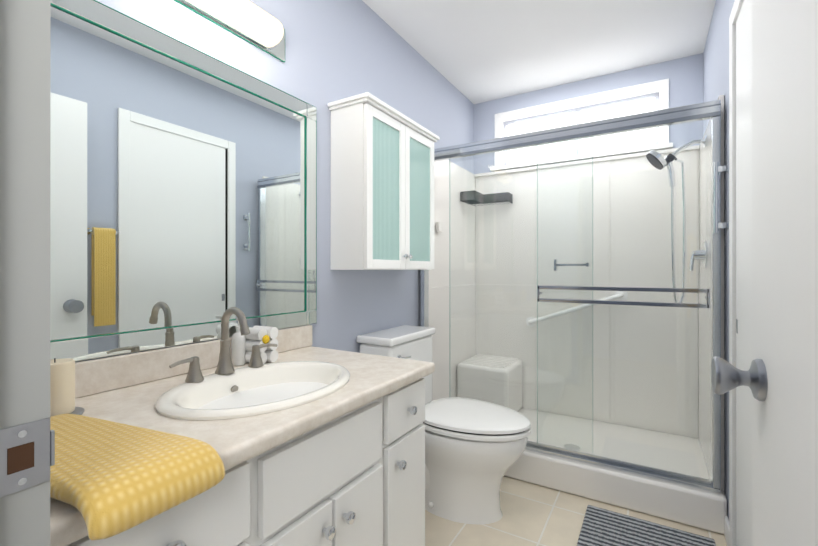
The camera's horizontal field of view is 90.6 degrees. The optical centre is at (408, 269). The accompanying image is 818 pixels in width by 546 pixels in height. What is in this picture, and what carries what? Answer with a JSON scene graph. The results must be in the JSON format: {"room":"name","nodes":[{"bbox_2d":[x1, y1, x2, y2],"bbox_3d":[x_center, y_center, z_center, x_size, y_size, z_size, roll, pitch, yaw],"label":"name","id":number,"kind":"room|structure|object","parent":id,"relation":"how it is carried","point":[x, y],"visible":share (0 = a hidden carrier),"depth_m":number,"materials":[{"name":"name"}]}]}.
{"room":"bathroom","nodes":[
{"label":"bathroom","id":0,"kind":"room"},
{"bbox_2d":[77,0,473,361],"bbox_3d":[-0.623,-0.115,1.495,0.120,2.470,4.560,0,0,31],"label":"wall","id":1,"kind":"structure","parent":0,"point":[335,50],"depth_m":1.88,"materials":[{"name":"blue paint"}]},
{"bbox_2d":[50,0,316,361],"bbox_3d":[-0.668,-0.233,1.286,0.014,0.926,1.046,0,0,31],"label":"mirror","id":2,"kind":"object","parent":1,"relation":"attached to","point":[183,193],"visible":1,"depth_m":1.20,"materials":[{"name":"silver mirror"}]},
{"bbox_2d":[174,0,284,61],"bbox_3d":[-0.613,-0.880,1.303,0.092,0.127,0.623,0,0,31],"label":"sconce","id":3,"kind":"object","parent":1,"relation":"attached to","point":[249,21],"visible":1,"depth_m":1.38,"materials":[{"name":"white glass"}]},
{"bbox_2d":[328,92,439,269],"bbox_3d":[-0.094,-0.372,2.035,0.228,0.745,0.674,0,0,31],"label":"upper cabinet","id":4,"kind":"object","parent":1,"relation":"attached to","point":[382,185],"visible":1,"depth_m":1.82,"materials":[{"name":"white wood"}]},
{"bbox_2d":[362,0,715,103],"bbox_3d":[0.080,-1.380,1.074,1.760,0.060,4.560,0,0,31],"label":"ceiling","id":5,"kind":"structure","parent":0,"point":[476,51],"depth_m":2.34,"materials":[{"name":"white paint"}]},
{"bbox_2d":[425,476,726,545],"bbox_3d":[0.080,1.150,1.073,1.760,0.060,4.560,0,0,31],"label":"floor","id":6,"kind":"structure","parent":0,"point":[535,515],"depth_m":1.78,"materials":[{"name":"tile"}]},
{"bbox_2d":[50,307,434,545],"bbox_3d":[-0.436,0.614,1.098,0.605,1.012,1.068,0,0,31],"label":"bathroom vanity","id":7,"kind":"object","parent":6,"relation":"on","point":[306,440],"visible":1,"depth_m":1.02,"materials":[{"name":"white"}]},
{"bbox_2d":[50,358,83,416],"bbox_3d":[-0.767,0.256,0.876,0.100,0.128,0.100,0,0,31],"label":"candle","id":8,"kind":"object","parent":7,"relation":"on","point":[62,386],"visible":0.5,"depth_m":0.86,"materials":[{"name":"beige wax"}]},
{"bbox_2d":[50,414,224,539],"bbox_3d":[-0.540,0.317,0.664,0.450,0.067,0.186,0,0,22],"label":"towel","id":9,"kind":"object","parent":7,"relation":"on","point":[108,479],"visible":0.9,"depth_m":0.60,"materials":[{"name":"yellow fabric"}]},
{"bbox_2d":[169,307,276,382],"bbox_3d":[-0.511,0.206,1.177,0.133,0.195,0.346,0,0,31],"label":"faucet","id":10,"kind":"object","parent":7,"relation":"on","point":[225,370],"depth_m":1.18,"materials":[{"name":"silver metal"}]},
{"bbox_2d":[231,318,245,365],"bbox_3d":[-0.570,0.240,1.358,0.052,0.158,0.044,0,0,31],"label":"soap bottle","id":11,"kind":"object","parent":7,"relation":"on","point":[238,349],"visible":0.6,"depth_m":1.34,"materials":[{"name":"white plastic"}]},
{"bbox_2d":[155,361,349,419],"bbox_3d":[-0.395,0.381,1.108,0.412,0.154,0.532,0,0,31],"label":"sink","id":12,"kind":"object","parent":7,"relation":"in","point":[275,390],"depth_m":1.11,"materials":[{"name":"white ceramic"}]},
{"bbox_2d":[244,326,277,363],"bbox_3d":[-0.515,0.258,1.392,0.097,0.121,0.083,0,0,24],"label":"cloths","id":13,"kind":"object","parent":7,"relation":"on","point":[258,335],"visible":0.79,"depth_m":1.36,"materials":[{"name":"white fabric"}]},
{"bbox_2d":[356,325,530,523],"bbox_3d":[0.191,0.720,1.963,0.785,0.800,0.450,0,0,31],"label":"toilet","id":14,"kind":"object","parent":6,"relation":"on","point":[474,449],"visible":0.69,"depth_m":1.80,"materials":[{"name":"white ceramic"}]},
{"bbox_2d":[421,95,726,533],"bbox_3d":[0.928,0.175,2.488,1.516,1.890,0.978,0,0,31],"label":"shower","id":15,"kind":"object","parent":6,"relation":"on","point":[572,312],"visible":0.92,"depth_m":2.63,"materials":[{"name":"clear glass"}]},
{"bbox_2d":[577,505,715,545],"bbox_3d":[0.876,1.111,1.496,0.480,0.016,0.665,0,0,31],"label":"bath mat","id":16,"kind":"object","parent":6,"relation":"on","point":[602,527],"visible":0.96,"depth_m":1.69,"materials":[{"name":"grey fabric"}]},
{"bbox_2d":[474,53,702,173],"bbox_3d":[1.212,-0.114,2.961,1.520,2.470,0.120,0,0,31],"label":"wall","id":17,"kind":"structure","parent":0,"point":[684,75],"depth_m":2.75,"materials":[{"name":"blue paint"}]},
{"bbox_2d":[490,78,672,171],"bbox_3d":[1.185,-1.002,2.916,1.200,0.455,0.135,0,0,31],"label":"window frame","id":18,"kind":"structure","parent":17,"relation":"in","point":[660,94],"depth_m":2.86,"materials":[{"name":"white paint"}]},
{"bbox_2d":[507,98,654,163],"bbox_3d":[1.226,-0.994,2.985,1.170,0.480,0.005,0,0,31],"label":"window","id":19,"kind":"structure","parent":18,"relation":"attached to","point":[623,109],"depth_m":2.93,"materials":[{"name":"white glass"}]},
{"bbox_2d":[703,0,734,518],"bbox_3d":[1.138,-0.115,1.244,0.120,2.470,3.180,0,0,31],"label":"wall","id":20,"kind":"structure","parent":0,"point":[716,68],"depth_m":1.79,"materials":[{"name":"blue paint"}]},
{"bbox_2d":[713,162,728,232],"bbox_3d":[1.273,-0.295,1.647,0.059,0.290,0.032,0,0,31],"label":"handle","id":21,"kind":"object","parent":20,"relation":"attached to","point":[717,170],"visible":0.79,"depth_m":1.65,"materials":[{"name":"silver metal"}]},
{"bbox_2d":[724,516,728,545],"bbox_3d":[0.830,1.077,0.861,0.012,0.085,1.963,0,0,31],"label":"baseboard","id":22,"kind":"structure","parent":20,"relation":"attached to","point":[726,527],"depth_m":1.61,"materials":[{"name":"white paint"}]},
{"bbox_2d":[729,0,751,545],"bbox_3d":[1.039,0.074,1.216,0.018,2.092,0.794,0,0,31],"label":"closet door","id":23,"kind":"structure","parent":20,"relation":"in","point":[740,267],"depth_m":1.41,"materials":[{"name":"white paint"}]},
{"bbox_3d":[-0.352,-0.115,0.353,1.520,2.470,0.120,0,0,31],"label":"wall","id":24,"kind":"structure","parent":0,"visible":0},
{"bbox_2d":[0,0,54,545],"bbox_3d":[-0.103,0.095,0.203,0.840,2.050,0.138,0,0,31],"label":"door frame","id":25,"kind":"structure","parent":24,"relation":"attached to","point":[27,447],"depth_m":0.45,"materials":[{"name":"grey paint"}]},
{"bbox_2d":[711,0,817,545],"bbox_3d":[0.451,0.099,0.412,0.143,2.018,0.811,0,0,29],"label":"entry door","id":26,"kind":"structure","parent":24,"relation":"in","point":[779,377],"depth_m":0.59,"materials":[{"name":"white paint"}]}
]}

